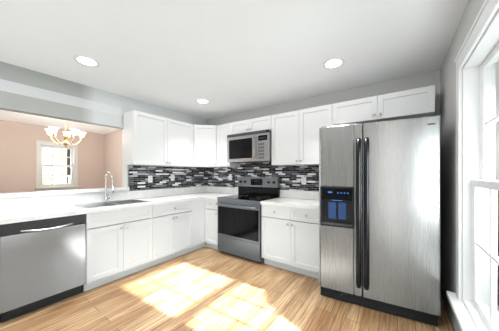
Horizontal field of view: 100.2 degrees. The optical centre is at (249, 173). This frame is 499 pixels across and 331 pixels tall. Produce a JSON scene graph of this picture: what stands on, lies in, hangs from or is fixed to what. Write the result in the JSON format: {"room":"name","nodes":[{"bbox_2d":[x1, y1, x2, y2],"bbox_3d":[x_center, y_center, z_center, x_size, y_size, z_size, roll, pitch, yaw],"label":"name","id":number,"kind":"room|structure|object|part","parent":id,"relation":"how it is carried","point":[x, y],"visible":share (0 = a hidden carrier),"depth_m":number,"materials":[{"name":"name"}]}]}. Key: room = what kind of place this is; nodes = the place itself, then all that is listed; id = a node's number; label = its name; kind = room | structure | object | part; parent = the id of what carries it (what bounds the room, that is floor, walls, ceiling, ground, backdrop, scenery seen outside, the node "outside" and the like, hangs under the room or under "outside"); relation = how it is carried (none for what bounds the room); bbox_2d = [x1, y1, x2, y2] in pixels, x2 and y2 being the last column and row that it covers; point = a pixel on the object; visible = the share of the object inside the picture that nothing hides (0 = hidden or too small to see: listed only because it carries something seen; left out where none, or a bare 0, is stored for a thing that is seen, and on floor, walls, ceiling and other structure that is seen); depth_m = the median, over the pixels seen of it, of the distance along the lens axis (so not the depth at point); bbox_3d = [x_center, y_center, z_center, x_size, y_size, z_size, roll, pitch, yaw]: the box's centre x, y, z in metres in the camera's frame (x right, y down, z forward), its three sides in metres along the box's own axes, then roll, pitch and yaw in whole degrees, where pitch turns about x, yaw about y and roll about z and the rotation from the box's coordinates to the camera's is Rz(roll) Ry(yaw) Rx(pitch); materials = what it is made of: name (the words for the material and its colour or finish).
{"room":"kitchen","nodes":[
{"label":"kitchen","id":0,"kind":"room"},
{"bbox_2d":[0,120,103,192],"bbox_3d":[-5.347,0.066,4.666,0.120,2.468,5.071,0,0,35],"label":"wall","id":1,"kind":"structure","parent":0,"point":[17,156],"depth_m":4.88,"materials":[{"name":"paint"}]},
{"bbox_2d":[35,140,79,190],"bbox_3d":[-4.862,-0.178,5.290,0.190,1.247,0.840,0,0,35],"label":"dining window","id":2,"kind":"structure","parent":1,"relation":"in","point":[73,165],"depth_m":5.26,"materials":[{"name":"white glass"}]},
{"bbox_2d":[0,61,206,187],"bbox_3d":[-2.373,0.066,2.558,0.124,2.468,4.831,0,0,35],"label":"wall","id":3,"kind":"structure","parent":0,"point":[27,91],"depth_m":2.59,"materials":[{"name":"paint"}]},
{"bbox_2d":[0,187,128,197],"bbox_3d":[-2.441,0.229,2.454,0.195,0.041,1.879,0,0,35],"label":"ledge","id":4,"kind":"object","parent":3,"relation":"attached to","point":[29,194],"visible":0.81,"depth_m":2.48,"materials":[{"name":"white stone"}]},
{"bbox_2d":[0,165,207,210],"bbox_3d":[-2.009,0.092,2.949,0.014,0.585,3.769,0,0,35],"label":"backsplash","id":5,"kind":"structure","parent":3,"relation":"attached to","point":[188,180],"depth_m":3.34,"materials":[{"name":"tile"}]},
{"bbox_2d":[148,176,152,182],"bbox_3d":[-1.642,0.085,3.456,0.008,0.116,0.072,0,0,35],"label":"electrical outlet","id":6,"kind":"object","parent":5,"relation":"attached to","point":[150,179],"visible":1,"depth_m":3.46,"materials":[{"name":"white plastic"}]},
{"bbox_2d":[122,129,126,187],"bbox_3d":[-1.914,-0.242,3.202,0.144,0.896,0.012,0,0,35],"label":"trim","id":7,"kind":"structure","parent":3,"relation":"attached to","point":[124,175],"depth_m":3.21,"materials":[{"name":"white paint"}]},
{"bbox_2d":[124,110,191,166],"bbox_3d":[-1.416,-0.518,3.475,0.350,0.771,1.124,0,0,35],"label":"upper cabinet","id":8,"kind":"object","parent":3,"relation":"attached to","point":[151,140],"depth_m":3.22,"materials":[{"name":"white wood"}]},
{"bbox_2d":[104,129,121,187],"bbox_3d":[-2.783,0.066,5.134,3.522,2.468,0.120,0,0,35],"label":"wall","id":9,"kind":"structure","parent":0,"point":[113,153],"depth_m":5.74,"materials":[{"name":"paint"}]},
{"bbox_2d":[0,246,454,330],"bbox_3d":[-2.267,1.330,2.483,7.670,0.060,5.071,0,0,35],"label":"floor","id":10,"kind":"structure","parent":0,"point":[204,288],"depth_m":2.05,"materials":[{"name":"brown wood"}]},
{"bbox_2d":[0,214,85,322],"bbox_3d":[-2.170,0.865,2.172,0.633,0.869,0.596,0,0,35],"label":"dishwasher","id":11,"kind":"object","parent":10,"relation":"on","point":[42,262],"visible":0.9,"depth_m":1.97,"materials":[{"name":"metal"}]},
{"bbox_2d":[183,199,205,247],"bbox_3d":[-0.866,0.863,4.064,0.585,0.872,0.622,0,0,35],"label":"base cabinet","id":12,"kind":"object","parent":10,"relation":"on","point":[193,210],"depth_m":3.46,"materials":[{"name":"white wood"}]},
{"bbox_2d":[0,192,224,224],"bbox_3d":[-1.756,0.482,2.769,0.632,0.201,3.768,0,0,35],"label":"countertop","id":13,"kind":"structure","parent":12,"relation":"on","point":[17,216],"depth_m":2.40,"materials":[{"name":"stone"}]},
{"bbox_2d":[103,172,113,201],"bbox_3d":[-1.895,0.178,2.840,0.263,0.412,0.090,0,0,35],"label":"faucet","id":14,"kind":"object","parent":13,"relation":"on","point":[106,198],"visible":0.96,"depth_m":2.87,"materials":[{"name":"silver metal"}]},
{"bbox_2d":[72,199,149,224],"bbox_3d":[-1.792,0.482,2.747,0.443,0.201,0.728,0,0,35],"label":"sink basin","id":15,"kind":"object","parent":13,"relation":"in","point":[132,201],"depth_m":2.77,"materials":[{"name":"metal"}]},
{"bbox_2d":[205,199,216,249],"bbox_3d":[-0.473,0.863,3.796,0.316,0.872,0.606,0,0,35],"label":"base cabinet","id":16,"kind":"object","parent":10,"relation":"on","point":[210,204],"depth_m":3.58,"materials":[{"name":"white wood"}]},
{"bbox_2d":[204,193,237,199],"bbox_3d":[-0.465,0.405,3.766,0.267,0.040,0.648,0,0,35],"label":"countertop","id":17,"kind":"structure","parent":16,"relation":"on","point":[216,196],"depth_m":3.60,"materials":[{"name":"stone"}]},
{"bbox_2d":[217,200,264,262],"bbox_3d":[0.001,0.863,3.461,0.961,0.872,0.606,0,0,35],"label":"base cabinet","id":18,"kind":"object","parent":10,"relation":"on","point":[263,206],"depth_m":2.95,"materials":[{"name":"white wood"}]},
{"bbox_2d":[216,177,279,262],"bbox_3d":[-0.031,0.677,3.417,0.828,1.244,0.678,0,0,35],"label":"range","id":19,"kind":"object","parent":10,"relation":"on","point":[239,224],"visible":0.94,"depth_m":3.24,"materials":[{"name":"metal"}]},
{"bbox_3d":[-0.209,0.485,3.166,0.778,0.024,0.062,0,0,35],"label":"handle","id":20,"kind":"part","parent":19,"relation":"part of","materials":[{"name":"metal"}]},
{"bbox_2d":[265,205,318,278],"bbox_3d":[0.704,0.863,2.962,0.882,0.872,0.606,0,0,35],"label":"base cabinet","id":21,"kind":"object","parent":10,"relation":"on","point":[290,238],"depth_m":2.70,"materials":[{"name":"white wood"}]},
{"bbox_2d":[260,197,318,209],"bbox_3d":[0.697,0.405,2.953,0.880,0.040,0.632,0,0,35],"label":"countertop","id":22,"kind":"structure","parent":21,"relation":"on","point":[281,201],"depth_m":2.82,"materials":[{"name":"stone"}]},
{"bbox_2d":[319,115,440,325],"bbox_3d":[1.334,0.393,2.281,0.978,1.790,0.892,0,0,29],"label":"refrigerator","id":23,"kind":"object","parent":10,"relation":"on","point":[380,216],"visible":1,"depth_m":1.92,"materials":[{"name":"metal"}]},
{"bbox_2d":[0,0,467,133],"bbox_3d":[-2.267,-1.198,2.483,7.670,0.060,5.071,0,0,35],"label":"ceiling","id":24,"kind":"structure","parent":0,"point":[226,57],"depth_m":1.91,"materials":[{"name":"paint"}]},
{"bbox_2d":[45,121,85,147],"bbox_3d":[-3.483,-0.829,3.991,0.612,0.677,0.593,0,0,35],"label":"chandelier","id":25,"kind":"object","parent":24,"relation":"hanging from","point":[53,131],"visible":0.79,"depth_m":3.92,"materials":[{"name":"white glass"}]},
{"bbox_2d":[73,55,99,66],"bbox_3d":[-1.681,-1.164,2.159,0.224,0.007,0.224,0,0,35],"label":"recessed light","id":26,"kind":"object","parent":24,"relation":"in","point":[86,61],"visible":1,"depth_m":2.15,"materials":[{"name":"white plastic"}]},
{"bbox_2d":[196,99,209,103],"bbox_3d":[-0.751,-1.164,3.351,0.224,0.007,0.224,0,0,35],"label":"recessed light","id":27,"kind":"object","parent":24,"relation":"in","point":[203,101],"visible":0.98,"depth_m":3.35,"materials":[{"name":"white plastic"}]},
{"bbox_2d":[322,58,344,68],"bbox_3d":[0.887,-1.164,2.203,0.224,0.007,0.224,0,0,35],"label":"recessed light","id":28,"kind":"object","parent":24,"relation":"in","point":[332,63],"visible":1,"depth_m":2.20,"materials":[{"name":"white plastic"}]},
{"bbox_2d":[207,70,439,125],"bbox_3d":[0.652,0.066,3.449,4.023,2.468,0.120,0,0,35],"label":"wall","id":29,"kind":"structure","parent":0,"point":[430,78],"depth_m":2.87,"materials":[{"name":"grey paint"}]},
{"bbox_2d":[192,124,215,167],"bbox_3d":[-0.844,-0.518,4.017,0.657,0.771,0.656,0,0,35],"label":"upper cabinet","id":30,"kind":"object","parent":29,"relation":"attached to","point":[203,136],"depth_m":3.85,"materials":[{"name":"white wood"}]},
{"bbox_2d":[216,123,239,167],"bbox_3d":[-0.429,-0.518,3.910,0.379,0.771,0.350,0,0,35],"label":"upper cabinet","id":31,"kind":"object","parent":29,"relation":"attached to","point":[221,130],"depth_m":3.82,"materials":[{"name":"white wood"}]},
{"bbox_2d":[228,119,251,134],"bbox_3d":[-0.066,-0.795,3.680,0.478,0.217,0.307,0,0,35],"label":"upper cabinet","id":32,"kind":"object","parent":29,"relation":"attached to","point":[244,126],"depth_m":3.57,"materials":[{"name":"white wood"}]},
{"bbox_2d":[227,129,270,162],"bbox_3d":[0.044,-0.438,3.522,0.830,0.475,0.439,0,0,35],"label":"microwave","id":33,"kind":"object","parent":32,"relation":"attached to","point":[251,147],"visible":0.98,"depth_m":3.34,"materials":[{"name":"metal"}]},
{"bbox_3d":[0.065,-0.413,3.272,0.020,0.346,0.055,0,0,35],"label":"microwave handle","id":34,"kind":"part","parent":33,"relation":"part of","materials":[{"name":"metal"}]},
{"bbox_2d":[252,115,271,131],"bbox_3d":[0.228,-0.795,3.471,0.477,0.217,0.307,0,0,35],"label":"upper cabinet","id":35,"kind":"object","parent":29,"relation":"attached to","point":[262,123],"depth_m":3.31,"materials":[{"name":"white wood"}]},
{"bbox_2d":[208,162,318,199],"bbox_3d":[0.165,0.092,3.710,2.622,0.585,0.014,0,0,35],"label":"backsplash","id":36,"kind":"structure","parent":29,"relation":"attached to","point":[291,186],"depth_m":3.50,"materials":[{"name":"tile"}]},
{"bbox_2d":[301,177,305,184],"bbox_3d":[0.839,0.105,3.225,0.072,0.116,0.008,0,0,35],"label":"electrical outlet","id":37,"kind":"object","parent":36,"relation":"attached to","point":[303,180],"visible":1,"depth_m":3.22,"materials":[{"name":"white plastic"}]},
{"bbox_2d":[269,104,335,164],"bbox_3d":[0.788,-0.518,3.074,0.894,0.771,0.307,0,0,35],"label":"upper cabinet","id":38,"kind":"object","parent":29,"relation":"attached to","point":[294,134],"depth_m":2.95,"materials":[{"name":"white wood"}]},
{"bbox_2d":[332,85,434,125],"bbox_3d":[1.561,-0.766,2.527,0.999,0.274,0.307,0,0,35],"label":"upper cabinet","id":39,"kind":"object","parent":29,"relation":"attached to","point":[418,102],"depth_m":2.36,"materials":[{"name":"white wood"}]},
{"bbox_2d":[440,0,496,330],"bbox_3d":[0.762,0.066,0.263,0.160,2.468,4.951,0,0,35],"label":"wall","id":40,"kind":"structure","parent":0,"point":[448,150],"depth_m":1.87,"materials":[{"name":"grey paint"}]},
{"bbox_2d":[446,0,498,330],"bbox_3d":[1.312,0.084,1.099,0.230,1.942,1.230,0,0,35],"label":"kitchen window","id":41,"kind":"structure","parent":40,"relation":"in","point":[477,183],"depth_m":1.41,"materials":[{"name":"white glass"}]},
{"label":"outside","id":42,"kind":"structure","parent":0,"visible":0},
{"bbox_2d":[42,147,70,183],"bbox_3d":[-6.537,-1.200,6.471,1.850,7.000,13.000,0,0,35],"label":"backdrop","id":43,"kind":"structure","parent":42,"point":[56,161],"depth_m":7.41,"materials":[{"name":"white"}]}
]}

